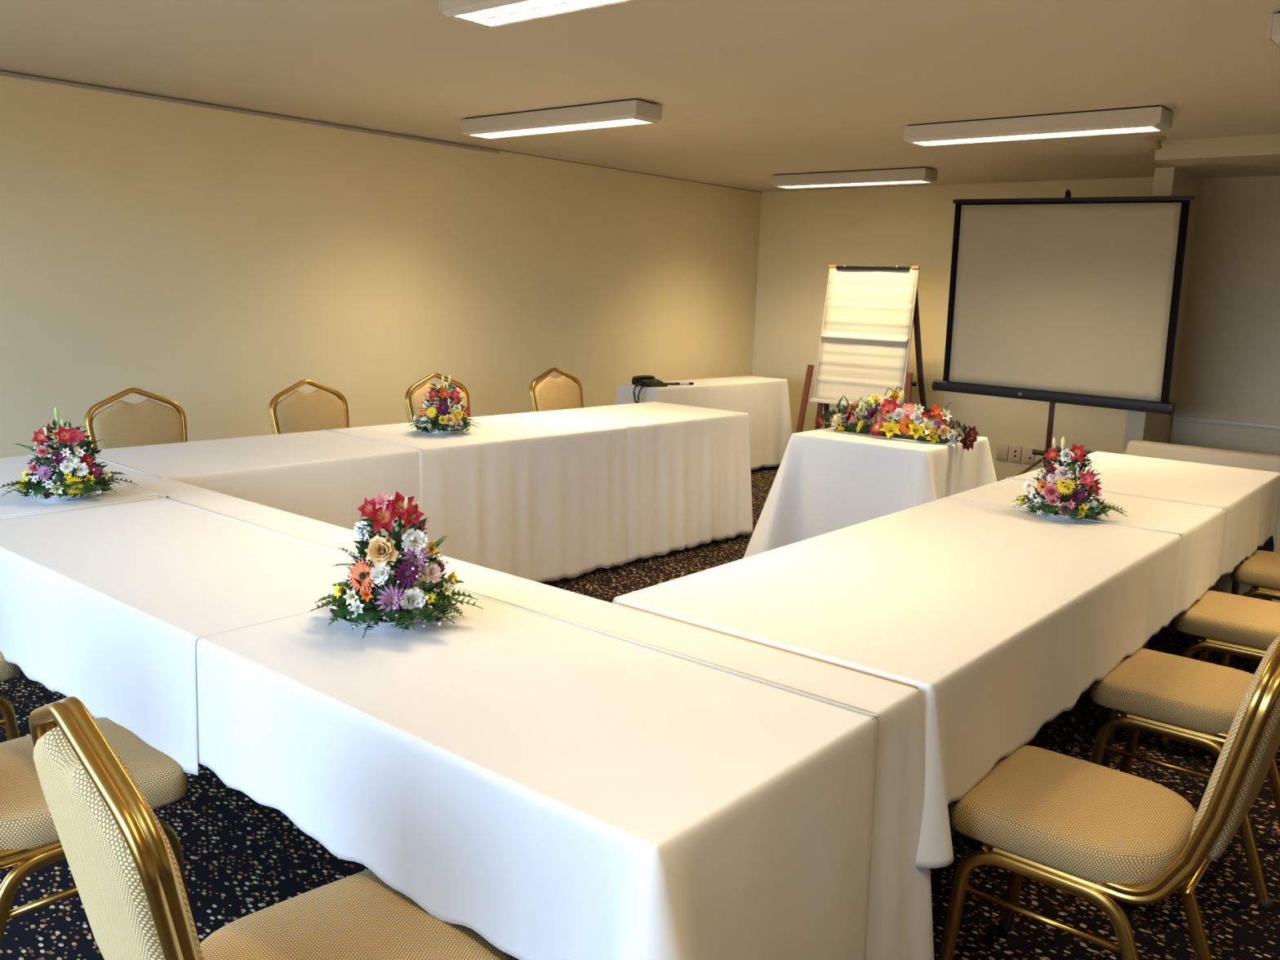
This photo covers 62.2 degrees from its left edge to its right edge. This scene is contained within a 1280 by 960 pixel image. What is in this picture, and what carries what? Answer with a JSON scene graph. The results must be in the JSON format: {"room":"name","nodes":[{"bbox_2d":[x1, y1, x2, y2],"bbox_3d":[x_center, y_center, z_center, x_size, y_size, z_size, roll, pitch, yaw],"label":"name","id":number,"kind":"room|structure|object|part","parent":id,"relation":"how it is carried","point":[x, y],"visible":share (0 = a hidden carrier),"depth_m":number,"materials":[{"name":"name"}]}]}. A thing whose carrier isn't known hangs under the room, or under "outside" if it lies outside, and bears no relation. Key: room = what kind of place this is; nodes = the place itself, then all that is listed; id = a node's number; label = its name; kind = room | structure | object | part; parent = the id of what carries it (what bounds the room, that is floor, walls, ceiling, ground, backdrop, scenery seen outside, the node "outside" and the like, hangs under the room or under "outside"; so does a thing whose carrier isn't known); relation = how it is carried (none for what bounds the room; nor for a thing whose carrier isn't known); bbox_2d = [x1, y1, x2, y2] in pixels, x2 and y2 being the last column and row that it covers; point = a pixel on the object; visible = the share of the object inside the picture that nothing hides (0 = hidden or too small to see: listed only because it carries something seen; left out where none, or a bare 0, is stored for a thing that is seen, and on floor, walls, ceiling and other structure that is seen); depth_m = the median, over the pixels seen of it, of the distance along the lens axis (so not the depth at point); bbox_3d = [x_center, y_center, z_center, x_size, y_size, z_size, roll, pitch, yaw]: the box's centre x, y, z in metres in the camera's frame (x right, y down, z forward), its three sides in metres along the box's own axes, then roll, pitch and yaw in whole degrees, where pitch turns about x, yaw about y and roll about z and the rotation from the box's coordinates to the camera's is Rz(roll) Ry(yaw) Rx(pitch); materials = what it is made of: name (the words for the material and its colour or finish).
{"room":"conference room","nodes":[
{"label":"conference room","id":0,"kind":"room"},
{"bbox_2d":[0,75,761,457],"bbox_3d":[-1.942,-0.894,6.238,0.100,2.340,9.390,10,13,39],"label":"wall","id":1,"kind":"structure","parent":0,"point":[213,263],"depth_m":6.16,"materials":[{"name":"beige paint"}]},
{"bbox_2d":[0,68,501,153],"bbox_3d":[-2.871,-1.840,4.795,0.028,0.025,6.030,10,13,39],"label":"trim","id":2,"kind":"structure","parent":1,"relation":"attached to","point":[7,73],"depth_m":5.60,"materials":[{"name":"beige"}]},
{"bbox_2d":[500,150,761,192],"bbox_3d":[0.078,-2.386,8.290,0.006,0.006,3.140,10,13,39],"label":"trim","id":3,"kind":"structure","parent":1,"relation":"attached to","point":[500,150],"depth_m":8.03,"materials":[{"name":"brown"}]},
{"bbox_2d":[0,0,1279,191],"bbox_3d":[1.199,-1.536,3.478,8.200,0.100,9.390,10,13,39],"label":"ceiling","id":4,"kind":"structure","parent":0,"point":[748,92],"depth_m":4.33,"materials":[{"name":"paint"}]},
{"bbox_2d":[439,0,635,28],"bbox_3d":[-0.068,-1.376,2.900,1.252,0.090,0.194,10,13,39],"label":"ceiling lamp","id":5,"kind":"object","parent":4,"relation":"attached to","point":[489,14],"visible":1,"depth_m":3.15,"materials":[{"name":"white plastic"}]},
{"bbox_2d":[461,98,662,139],"bbox_3d":[-0.435,-1.851,5.468,1.252,0.090,0.194,10,13,39],"label":"ceiling lamp","id":6,"kind":"object","parent":4,"relation":"attached to","point":[632,112],"visible":1,"depth_m":5.34,"materials":[{"name":"white metal"}]},
{"bbox_3d":[-0.434,-1.891,5.461,1.216,0.008,0.166,10,13,39],"label":"mounting plate","id":7,"kind":"part","parent":6,"relation":"part of","materials":[{"name":"black"}]},
{"bbox_2d":[770,167,937,188],"bbox_3d":[1.534,-2.195,7.732,1.252,0.090,0.194,10,13,39],"label":"ceiling lamp","id":8,"kind":"object","parent":4,"relation":"attached to","point":[909,175],"visible":1,"depth_m":7.63,"materials":[{"name":"white"}]},
{"bbox_3d":[1.536,-2.236,7.724,1.216,0.008,0.166,10,13,39],"label":"mounting plate","id":9,"kind":"part","parent":8,"relation":"part of","materials":[{"name":"black"}]},
{"bbox_2d":[902,105,1173,146],"bbox_3d":[1.912,-1.729,5.213,1.252,0.090,0.194,10,13,39],"label":"ceiling lamp","id":10,"kind":"object","parent":4,"relation":"attached to","point":[1153,118],"visible":1,"depth_m":5.11,"materials":[{"name":"white metal"}]},
{"bbox_3d":[1.913,-1.770,5.206,1.216,0.008,0.166,10,13,39],"label":"mounting plate","id":11,"kind":"part","parent":10,"relation":"part of","materials":[{"name":"black"}]},
{"bbox_2d":[1144,135,1165,150],"bbox_3d":[2.748,-1.797,5.669,0.104,0.066,0.104,10,13,39],"label":"smoke detector","id":12,"kind":"object","parent":4,"relation":"attached to","point":[1154,141],"visible":1,"depth_m":5.64,"materials":[{"name":"beige plastic"}]},
{"bbox_2d":[1267,11,1279,50],"bbox_3d":[2.442,-1.294,2.890,1.252,0.090,0.194,10,13,39],"label":"ceiling lamp","id":13,"kind":"object","parent":4,"relation":"attached to","point":[1273,34],"visible":1,"depth_m":3.20,"materials":[{"name":"white"}]},
{"bbox_2d":[0,466,1279,959],"bbox_3d":[1.122,0.864,3.911,8.200,0.100,9.390,10,13,39],"label":"floor","id":14,"kind":"structure","parent":0,"point":[242,856],"depth_m":2.69,"materials":[{"name":"carpet"}]},
{"bbox_2d":[0,651,21,740],"bbox_3d":[-1.940,0.450,2.697,0.435,0.960,0.576,10,13,39],"label":"banquet chair","id":15,"kind":"object","parent":14,"relation":"on","point":[8,670],"visible":0.48,"depth_m":2.77,"materials":[{"name":"gold metal"}]},
{"bbox_3d":[-1.694,0.732,2.758,0.028,0.393,0.201,11,14,41],"label":"leg","id":16,"kind":"part","parent":15,"relation":"part of","materials":[{"name":"gold metal"}]},
{"bbox_3d":[-1.892,0.473,2.761,0.404,0.082,0.422,10,13,39],"label":"seat","id":17,"kind":"part","parent":15,"relation":"part of","materials":[{"name":"beige fabric"}]},
{"bbox_2d":[0,717,191,942],"bbox_3d":[-1.242,0.581,2.092,0.435,0.960,0.576,11,14,41],"label":"banquet chair","id":18,"kind":"object","parent":14,"relation":"on","point":[29,839],"visible":0.45,"depth_m":2.04,"materials":[{"name":"beige fabric"}]},
{"bbox_3d":[-1.274,0.398,2.016,0.435,0.574,0.461,11,14,41],"label":"frame","id":19,"kind":"part","parent":18,"relation":"part of","materials":[{"name":"gold metal"}]},
{"bbox_3d":[-1.156,0.893,1.969,0.025,0.396,0.280,10,13,39],"label":"leg","id":20,"kind":"part","parent":18,"relation":"part of","materials":[{"name":"gold metal"}]},
{"bbox_3d":[-1.192,0.605,2.155,0.404,0.082,0.422,11,14,41],"label":"seat","id":21,"kind":"part","parent":18,"relation":"part of","materials":[{"name":"beige fabric"}]},
{"bbox_3d":[-0.996,0.865,2.145,0.028,0.393,0.201,12,14,43],"label":"leg","id":22,"kind":"part","parent":18,"relation":"part of","materials":[{"name":"gold metal"}]},
{"bbox_2d":[84,387,187,449],"bbox_3d":[-2.059,0.102,4.606,0.576,0.960,0.435,11,14,41],"label":"banquet chair","id":23,"kind":"object","parent":14,"relation":"on","point":[122,424],"visible":0.22,"depth_m":4.67,"materials":[{"name":"gold metal"}]},
{"bbox_2d":[28,696,516,959],"bbox_3d":[-0.496,0.707,1.527,0.576,0.960,0.435,-8,14,-42],"label":"banquet chair","id":24,"kind":"object","parent":14,"relation":"on","point":[123,865],"visible":0.98,"depth_m":1.30,"materials":[{"name":"beige fabric"}]},
{"bbox_3d":[-0.532,0.523,1.454,0.461,0.574,0.435,-8,14,-43],"label":"frame","id":25,"kind":"part","parent":24,"relation":"part of","materials":[{"name":"gold metal"}]},
{"bbox_3d":[-0.651,0.506,1.337,0.130,0.407,0.391,-8,14,-43],"label":"backrest","id":26,"kind":"part","parent":24,"relation":"part of","materials":[{"name":"beige fabric"}]},
{"bbox_3d":[-0.441,0.732,1.585,0.422,0.082,0.404,-8,14,-43],"label":"seat","id":27,"kind":"part","parent":24,"relation":"part of","materials":[{"name":"beige fabric"}]},
{"bbox_2d":[268,379,349,434],"bbox_3d":[-1.489,0.005,5.248,0.576,0.960,0.435,10,13,40],"label":"banquet chair","id":28,"kind":"object","parent":14,"relation":"on","point":[299,411],"visible":0.23,"depth_m":5.31,"materials":[{"name":"gold metal"}]},
{"bbox_2d":[404,373,471,422],"bbox_3d":[-0.963,-0.092,5.876,0.576,0.960,0.435,10,13,40],"label":"banquet chair","id":29,"kind":"object","parent":14,"relation":"on","point":[414,400],"visible":0.25,"depth_m":5.87,"materials":[{"name":"gold metal"}]},
{"bbox_2d":[528,367,583,412],"bbox_3d":[-0.352,-0.194,6.552,0.576,0.960,0.435,11,14,41],"label":"banquet chair","id":30,"kind":"object","parent":14,"relation":"on","point":[562,393],"visible":0.19,"depth_m":6.61,"materials":[{"name":"gold metal"}]},
{"bbox_3d":[-0.509,-0.448,6.656,0.130,0.407,0.391,11,14,41],"label":"backrest","id":31,"kind":"part","parent":30,"relation":"part of","materials":[{"name":"beige fabric"}]},
{"bbox_2d":[795,264,926,432],"bbox_3d":[1.810,-0.830,8.383,1.011,1.700,0.605,10,13,39],"label":"easel","id":32,"kind":"object","parent":14,"relation":"on","point":[870,313],"visible":0.93,"depth_m":8.22,"materials":[{"name":"white paper"}]},
{"bbox_3d":[1.298,-0.476,8.559,0.164,0.906,0.050,-2,11,-22],"label":"leg","id":33,"kind":"part","parent":32,"relation":"part of","materials":[{"name":"brown wood"}]},
{"bbox_3d":[1.560,-0.863,8.746,0.106,1.620,0.388,5,11,16],"label":"leg","id":34,"kind":"part","parent":32,"relation":"part of","materials":[{"name":"brown wood"}]},
{"bbox_2d":[809,398,879,408],"bbox_3d":[1.675,-0.587,8.271,0.783,0.024,0.046,10,13,39],"label":"tray","id":35,"kind":"object","parent":32,"relation":"on","point":[820,402],"depth_m":8.37,"materials":[{"name":"grey plastic"}]},
{"bbox_3d":[1.995,-0.351,7.988,0.050,0.906,0.164,4,10,12],"label":"leg","id":36,"kind":"part","parent":32,"relation":"part of","materials":[{"name":"brown wood"}]},
{"bbox_3d":[2.057,-0.724,7.986,0.040,0.034,0.034,10,13,39],"label":"wing knob","id":37,"kind":"part","parent":32,"relation":"part of","materials":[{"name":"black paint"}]},
{"bbox_3d":[2.210,-0.746,8.213,0.388,1.620,0.106,-3,11,-26],"label":"leg","id":38,"kind":"part","parent":32,"relation":"part of","materials":[{"name":"brown wood"}]},
{"bbox_2d":[617,603,1116,768],"bbox_3d":[0.782,0.599,2.937,0.740,0.744,1.780,10,13,39],"label":"folding table","id":39,"kind":"object","parent":14,"relation":"on","point":[1111,713],"visible":0.02,"depth_m":2.27,"materials":[{"name":"white fabric"}]},
{"bbox_2d":[612,496,1182,868],"bbox_3d":[0.805,0.587,2.925,0.883,0.734,1.886,10,13,39],"label":"tablecloth","id":40,"kind":"object","parent":39,"relation":"on","point":[1000,619],"visible":0.73,"depth_m":2.54,"materials":[{"name":"white fabric"}]},
{"bbox_2d":[1012,436,1127,524],"bbox_3d":[1.423,-0.014,3.531,0.339,0.273,0.335,-2,11,-19],"label":"centrepiece","id":41,"kind":"object","parent":40,"relation":"on","point":[1060,497],"visible":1,"depth_m":3.47,"materials":[{"name":"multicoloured plant"}]},
{"bbox_3d":[1.419,0.112,3.551,0.172,0.018,0.172,10,13,39],"label":"dish","id":42,"kind":"part","parent":41,"relation":"part of","materials":[{"name":"white ceramic"}]},
{"bbox_3d":[1.493,0.568,3.320,0.028,0.716,0.027,10,13,39],"label":"leg","id":43,"kind":"part","parent":39,"relation":"part of","materials":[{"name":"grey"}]},
{"bbox_2d":[932,189,1195,475],"bbox_3d":[2.491,-0.672,6.422,1.161,2.119,1.104,2,10,0],"label":"projection screen","id":44,"kind":"object","parent":14,"relation":"on","point":[1068,300],"visible":0.91,"depth_m":6.36,"materials":[{"name":"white fabric"}]},
{"bbox_3d":[2.242,0.071,6.787,0.612,0.503,0.019,7,11,27],"label":"leg","id":45,"kind":"part","parent":44,"relation":"part of","materials":[{"name":"brown metal"}]},
{"bbox_3d":[2.500,-0.147,6.607,0.116,0.081,0.047,6,11,20],"label":"height handle","id":46,"kind":"part","parent":44,"relation":"part of","materials":[{"name":"black rubber"}]},
{"bbox_2d":[937,635,1279,959],"bbox_3d":[0.950,0.649,2.110,0.576,0.960,0.435,10,13,39],"label":"banquet chair","id":47,"kind":"object","parent":14,"relation":"on","point":[1097,834],"visible":0.98,"depth_m":2.02,"materials":[{"name":"beige fabric"}]},
{"bbox_3d":[0.687,0.923,2.122,0.200,0.393,0.030,10,13,39],"label":"leg","id":48,"kind":"part","parent":47,"relation":"part of","materials":[{"name":"gold metal"}]},
{"bbox_3d":[0.931,0.879,2.410,0.201,0.393,0.028,11,14,41],"label":"leg","id":49,"kind":"part","parent":47,"relation":"part of","materials":[{"name":"gold metal"}]},
{"bbox_3d":[0.890,0.670,2.164,0.422,0.082,0.404,10,13,39],"label":"seat","id":50,"kind":"part","parent":47,"relation":"part of","materials":[{"name":"beige fabric"}]},
{"bbox_3d":[0.872,0.957,1.974,0.280,0.396,0.025,11,13,41],"label":"leg","id":51,"kind":"part","parent":47,"relation":"part of","materials":[{"name":"gold metal"}]},
{"bbox_3d":[1.000,0.467,2.039,0.461,0.574,0.435,10,13,39],"label":"frame","id":52,"kind":"part","parent":47,"relation":"part of","materials":[{"name":"gold metal"}]},
{"bbox_3d":[1.115,0.913,2.261,0.280,0.396,0.025,10,13,37],"label":"leg","id":53,"kind":"part","parent":47,"relation":"part of","materials":[{"name":"gold metal"}]},
{"bbox_3d":[1.127,0.456,1.931,0.130,0.407,0.391,10,13,39],"label":"backrest","id":54,"kind":"part","parent":47,"relation":"part of","materials":[{"name":"beige fabric"}]},
{"bbox_2d":[1127,580,1239,734],"bbox_3d":[1.922,0.394,4.282,0.740,0.744,1.760,10,13,39],"label":"folding table","id":55,"kind":"object","parent":14,"relation":"on","point":[1235,586],"visible":0.02,"depth_m":4.67,"materials":[{"name":"metal"}]},
{"bbox_2d":[943,476,1226,617],"bbox_3d":[1.580,0.438,3.886,0.848,0.734,0.640,10,13,39],"label":"tablecloth","id":56,"kind":"object","parent":55,"relation":"on","point":[1202,528],"visible":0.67,"depth_m":3.66,"materials":[{"name":"white fabric"}]},
{"bbox_3d":[1.676,0.534,3.536,0.028,0.716,0.027,10,13,39],"label":"leg","id":57,"kind":"part","parent":55,"relation":"part of","materials":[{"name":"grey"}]},
{"bbox_2d":[1005,451,1279,602],"bbox_3d":[2.174,0.335,4.563,1.016,0.735,1.275,10,13,39],"label":"tablecloth","id":58,"kind":"object","parent":55,"relation":"on","point":[1251,497],"visible":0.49,"depth_m":4.34,"materials":[{"name":"white fabric"}]},
{"bbox_3d":[2.627,0.363,4.657,0.028,0.716,0.027,10,13,39],"label":"leg","id":59,"kind":"part","parent":55,"relation":"part of","materials":[{"name":"grey metal"}]},
{"bbox_2d":[1089,648,1279,911],"bbox_3d":[1.536,0.541,2.811,0.576,0.960,0.435,10,13,39],"label":"banquet chair","id":60,"kind":"object","parent":14,"relation":"on","point":[1191,701],"visible":0.6,"depth_m":2.77,"materials":[{"name":"beige fabric"}]},
{"bbox_3d":[1.274,0.815,2.826,0.201,0.393,0.028,10,13,37],"label":"leg","id":61,"kind":"part","parent":60,"relation":"part of","materials":[{"name":"gold metal"}]},
{"bbox_3d":[1.516,0.771,3.112,0.201,0.393,0.028,11,14,41],"label":"leg","id":62,"kind":"part","parent":60,"relation":"part of","materials":[{"name":"gold metal"}]},
{"bbox_3d":[1.476,0.562,2.865,0.422,0.082,0.404,10,13,39],"label":"seat","id":63,"kind":"part","parent":60,"relation":"part of","materials":[{"name":"beige fabric"}]},
{"bbox_3d":[1.586,0.359,2.741,0.461,0.574,0.435,10,13,39],"label":"frame","id":64,"kind":"part","parent":60,"relation":"part of","materials":[{"name":"gold metal"}]},
{"bbox_3d":[1.457,0.850,2.675,0.280,0.396,0.025,11,13,41],"label":"leg","id":65,"kind":"part","parent":60,"relation":"part of","materials":[{"name":"gold metal"}]},
{"bbox_3d":[1.700,0.806,2.962,0.280,0.396,0.025,10,13,37],"label":"leg","id":66,"kind":"part","parent":60,"relation":"part of","materials":[{"name":"gold metal"}]},
{"bbox_2d":[1157,590,1279,749],"bbox_3d":[2.092,0.441,3.468,0.576,0.960,0.435,10,13,38],"label":"banquet chair","id":67,"kind":"object","parent":14,"relation":"on","point":[1237,625],"visible":0.77,"depth_m":3.44,"materials":[{"name":"beige fabric"}]},
{"bbox_3d":[1.831,0.716,3.478,0.201,0.393,0.028,9,13,36],"label":"leg","id":68,"kind":"part","parent":67,"relation":"part of","materials":[{"name":"gold metal"}]},
{"bbox_3d":[2.068,0.671,3.768,0.201,0.393,0.028,11,13,40],"label":"leg","id":69,"kind":"part","parent":67,"relation":"part of","materials":[{"name":"gold metal"}]},
{"bbox_3d":[2.031,0.462,3.521,0.422,0.082,0.404,10,13,38],"label":"seat","id":70,"kind":"part","parent":67,"relation":"part of","materials":[{"name":"beige fabric"}]},
{"bbox_3d":[2.143,0.259,3.398,0.461,0.574,0.435,10,13,38],"label":"frame","id":71,"kind":"part","parent":67,"relation":"part of","materials":[{"name":"gold metal"}]},
{"bbox_3d":[2.017,0.750,3.330,0.280,0.396,0.025,10,13,40],"label":"leg","id":72,"kind":"part","parent":67,"relation":"part of","materials":[{"name":"gold metal"}]},
{"bbox_2d":[1220,550,1279,666],"bbox_3d":[2.643,0.341,4.118,0.576,0.960,0.435,10,13,39],"label":"banquet chair","id":73,"kind":"object","parent":14,"relation":"on","point":[1261,571],"visible":0.59,"depth_m":4.11,"materials":[{"name":"beige fabric"}]},
{"bbox_3d":[2.382,0.615,4.133,0.201,0.393,0.028,10,13,37],"label":"leg","id":74,"kind":"part","parent":73,"relation":"part of","materials":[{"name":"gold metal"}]},
{"bbox_3d":[2.583,0.363,4.173,0.422,0.082,0.404,10,13,39],"label":"seat","id":75,"kind":"part","parent":73,"relation":"part of","materials":[{"name":"beige fabric"}]},
{"bbox_3d":[2.693,0.160,4.048,0.461,0.574,0.435,10,13,39],"label":"frame","id":76,"kind":"part","parent":73,"relation":"part of","materials":[{"name":"gold metal"}]},
{"bbox_3d":[-0.434,0.677,2.291,1.780,0.744,0.740,10,13,39],"label":"folding table","id":77,"kind":"object","parent":14,"relation":"on","visible":0},
{"bbox_2d":[35,451,933,959],"bbox_3d":[-0.874,0.506,3.076,3.674,0.732,0.276,10,13,39],"label":"tablecloth","id":78,"kind":"object","parent":77,"relation":"on","point":[900,926],"visible":0.3,"depth_m":2.00,"materials":[{"name":"white fabric"}]},
{"bbox_2d":[195,584,879,959],"bbox_3d":[-0.248,0.738,1.870,1.471,0.724,0.843,10,13,39],"label":"tablecloth","id":79,"kind":"object","parent":77,"relation":"on","point":[542,788],"visible":1,"depth_m":1.71,"materials":[{"name":"white fabric"}]},
{"bbox_2d":[310,491,483,638],"bbox_3d":[-0.505,0.152,2.221,0.371,0.283,0.348,10,13,39],"label":"centrepiece","id":80,"kind":"object","parent":79,"relation":"on","point":[401,596],"visible":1,"depth_m":2.15,"materials":[{"name":"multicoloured plant"}]},
{"bbox_3d":[-0.516,0.283,2.240,0.172,0.018,0.172,10,13,39],"label":"dish","id":81,"kind":"part","parent":80,"relation":"part of","materials":[{"name":"white"}]},
{"bbox_3d":[-1.813,0.429,3.421,1.780,0.744,0.740,10,13,39],"label":"folding table","id":82,"kind":"object","parent":14,"relation":"on","visible":0},
{"bbox_2d":[0,454,168,519],"bbox_3d":[-2.157,0.176,3.534,1.140,0.331,0.652,10,13,39],"label":"tablecloth","id":83,"kind":"object","parent":82,"relation":"on","point":[11,468],"visible":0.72,"depth_m":3.35,"materials":[{"name":"white fabric"}]},
{"bbox_2d":[0,406,138,500],"bbox_3d":[-1.798,-0.089,3.304,0.373,0.286,0.374,10,13,39],"label":"centrepiece","id":84,"kind":"object","parent":83,"relation":"on","point":[72,477],"visible":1,"depth_m":3.25,"materials":[{"name":"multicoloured plant"}]},
{"bbox_3d":[-1.795,0.042,3.334,0.172,0.018,0.172,10,13,39],"label":"dish","id":85,"kind":"part","parent":84,"relation":"part of","materials":[{"name":"white ceramic"}]},
{"bbox_2d":[0,495,372,775],"bbox_3d":[-1.220,0.331,2.773,1.386,0.307,0.620,10,13,39],"label":"tablecloth","id":86,"kind":"object","parent":82,"relation":"on","point":[108,607],"visible":0.93,"depth_m":2.51,"materials":[{"name":"white fabric"}]},
{"bbox_3d":[-0.243,0.027,5.930,0.730,0.744,1.740,11,14,41],"label":"folding table","id":87,"kind":"object","parent":14,"relation":"on","visible":0},
{"bbox_2d":[323,411,633,582],"bbox_3d":[-0.771,0.102,5.334,0.812,0.735,1.371,11,14,41],"label":"tablecloth","id":88,"kind":"object","parent":87,"relation":"on","point":[537,497],"visible":0.78,"depth_m":5.08,"materials":[{"name":"white fabric"}]},
{"bbox_2d":[408,374,482,434],"bbox_3d":[-0.930,-0.364,5.025,0.354,0.279,0.359,-5,12,-35],"label":"centrepiece","id":89,"kind":"object","parent":88,"relation":"on","point":[439,419],"visible":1,"depth_m":4.96,"materials":[{"name":"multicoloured plant"}]},
{"bbox_3d":[-0.934,-0.234,5.040,0.172,0.018,0.172,10,13,39],"label":"dish","id":90,"kind":"part","parent":89,"relation":"part of","materials":[{"name":"white"}]},
{"bbox_2d":[530,401,752,563],"bbox_3d":[0.025,-0.035,6.232,0.871,0.735,1.136,11,14,41],"label":"tablecloth","id":91,"kind":"object","parent":87,"relation":"on","point":[689,482],"visible":0.88,"depth_m":5.95,"materials":[{"name":"white fabric"}]},
{"bbox_2d":[751,177,1153,479],"bbox_3d":[4.143,-0.874,7.214,8.000,2.340,0.100,10,13,39],"label":"wall","id":92,"kind":"structure","parent":0,"point":[802,233],"depth_m":8.70,"materials":[{"name":"beige paint"}]},
{"bbox_2d":[995,444,1008,460],"bbox_3d":[2.846,-0.219,8.340,0.090,0.120,0.012,10,13,39],"label":"wall socket","id":93,"kind":"object","parent":92,"relation":"attached to","point":[1002,450],"visible":1,"depth_m":8.33,"materials":[{"name":"beige plastic"}]},
{"bbox_2d":[1008,445,1022,462],"bbox_3d":[2.926,-0.205,8.274,0.090,0.120,0.012,10,13,39],"label":"wall socket","id":94,"kind":"object","parent":92,"relation":"attached to","point":[1015,451],"visible":1,"depth_m":8.27,"materials":[{"name":"beige plastic"}]},
{"bbox_2d":[1022,447,1035,463],"bbox_3d":[3.006,-0.190,8.208,0.090,0.120,0.012,10,13,39],"label":"wall socket","id":95,"kind":"object","parent":92,"relation":"attached to","point":[1028,457],"visible":0.88,"depth_m":8.21,"materials":[{"name":"beige plastic"}]},
{"bbox_2d":[1122,167,1201,454],"bbox_3d":[3.435,-0.780,6.846,0.105,2.240,1.390,10,13,39],"label":"wall pillar","id":96,"kind":"structure","parent":0,"point":[1167,181],"depth_m":6.50,"materials":[{"name":"white paint"}]},
{"bbox_2d":[1125,440,1279,472],"bbox_3d":[3.306,0.158,6.062,1.050,0.665,0.100,10,13,39],"label":"tablecloth","id":97,"kind":"object","parent":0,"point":[1229,458],"visible":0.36,"depth_m":6.04,"materials":[{"name":"white fabric"}]},
{"bbox_2d":[1169,175,1279,443],"bbox_3d":[5.311,-0.567,5.717,4.245,2.340,0.740,10,13,39],"label":"wall","id":98,"kind":"structure","parent":0,"point":[1229,366],"depth_m":6.54,"materials":[{"name":"white paint"}]},
{"bbox_2d":[1154,133,1279,177],"bbox_3d":[4.779,-1.568,4.860,4.260,0.100,1.010,10,13,39],"label":"ceiling beam","id":99,"kind":"structure","parent":98,"relation":"attached to","point":[1249,155],"depth_m":5.72,"materials":[{"name":"white paint"}]},
{"bbox_2d":[1171,418,1279,455],"bbox_3d":[5.048,0.214,5.555,4.230,0.645,0.025,10,13,39],"label":"trim","id":100,"kind":"structure","parent":98,"relation":"attached to","point":[1263,440],"depth_m":6.63,"materials":[{"name":"white paint"}]},
{"bbox_2d":[1173,415,1279,428],"bbox_3d":[5.053,-0.113,5.490,4.230,0.020,0.040,10,13,39],"label":"trim","id":101,"kind":"structure","parent":98,"relation":"attached to","point":[1178,417],"depth_m":6.61,"materials":[{"name":"beige"}]},
{"bbox_3d":[-1.397,0.219,4.656,0.730,0.744,1.680,11,14,41],"label":"folding table","id":102,"kind":"object","parent":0,"visible":0},
{"bbox_2d":[82,429,422,537],"bbox_3d":[-1.589,0.238,4.432,0.785,0.733,1.130,11,14,41],"label":"tablecloth","id":103,"kind":"object","parent":102,"relation":"on","point":[324,476],"visible":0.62,"depth_m":4.25,"materials":[{"name":"white fabric"}]},
{"bbox_3d":[1.288,0.140,5.576,0.735,0.744,0.735,10,13,39],"label":"folding table","id":104,"kind":"object","parent":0,"visible":0},
{"bbox_2d":[742,426,996,558],"bbox_3d":[1.289,0.128,5.569,1.207,0.730,1.214,10,13,39],"label":"tablecloth","id":105,"kind":"object","parent":104,"relation":"on","point":[826,480],"visible":0.53,"depth_m":5.32,"materials":[{"name":"white fabric"}]},
{"bbox_2d":[813,386,980,450],"bbox_3d":[1.304,-0.339,5.447,0.925,0.282,0.325,10,13,39],"label":"flower arrangement","id":106,"kind":"object","parent":105,"relation":"on","point":[911,415],"visible":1,"depth_m":5.35,"materials":[{"name":"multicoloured plant"}]},
{"bbox_3d":[0.522,-0.408,8.482,0.380,0.744,1.640,11,14,41],"label":"folding table","id":107,"kind":"object","parent":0,"visible":0},
{"bbox_2d":[614,375,792,470],"bbox_3d":[0.527,-0.422,8.482,0.602,0.730,1.883,11,14,41],"label":"tablecloth","id":108,"kind":"object","parent":107,"relation":"on","point":[766,400],"visible":0.51,"depth_m":8.60,"materials":[{"name":"white fabric"}]},
{"bbox_2d":[631,375,667,403],"bbox_3d":[0.035,-0.674,7.863,0.305,0.189,0.248,-6,13,-38],"label":"desk telephone","id":109,"kind":"object","parent":108,"relation":"on","point":[643,381],"visible":1,"depth_m":7.84,"materials":[{"name":"black paint"}]},
{"bbox_3d":[0.007,-0.636,7.762,0.092,0.147,0.149,10,13,37],"label":"coiled cord","id":110,"kind":"part","parent":109,"relation":"part of","materials":[{"name":"black plastic"}]},
{"bbox_2d":[665,382,679,385],"bbox_3d":[0.242,-0.726,8.005,0.120,0.019,0.019,-3,11,-23],"label":"marker pen","id":111,"kind":"object","parent":108,"relation":"on","point":[677,383],"visible":0.86,"depth_m":8.00,"materials":[{"name":"black"}]},
{"bbox_2d":[679,382,693,384],"bbox_3d":[0.348,-0.732,8.059,0.120,0.019,0.019,-2,11,-20],"label":"marker pen","id":112,"kind":"object","parent":108,"relation":"on","point":[681,383],"visible":1,"depth_m":8.06,"materials":[{"name":"grey plastic"}]}
]}

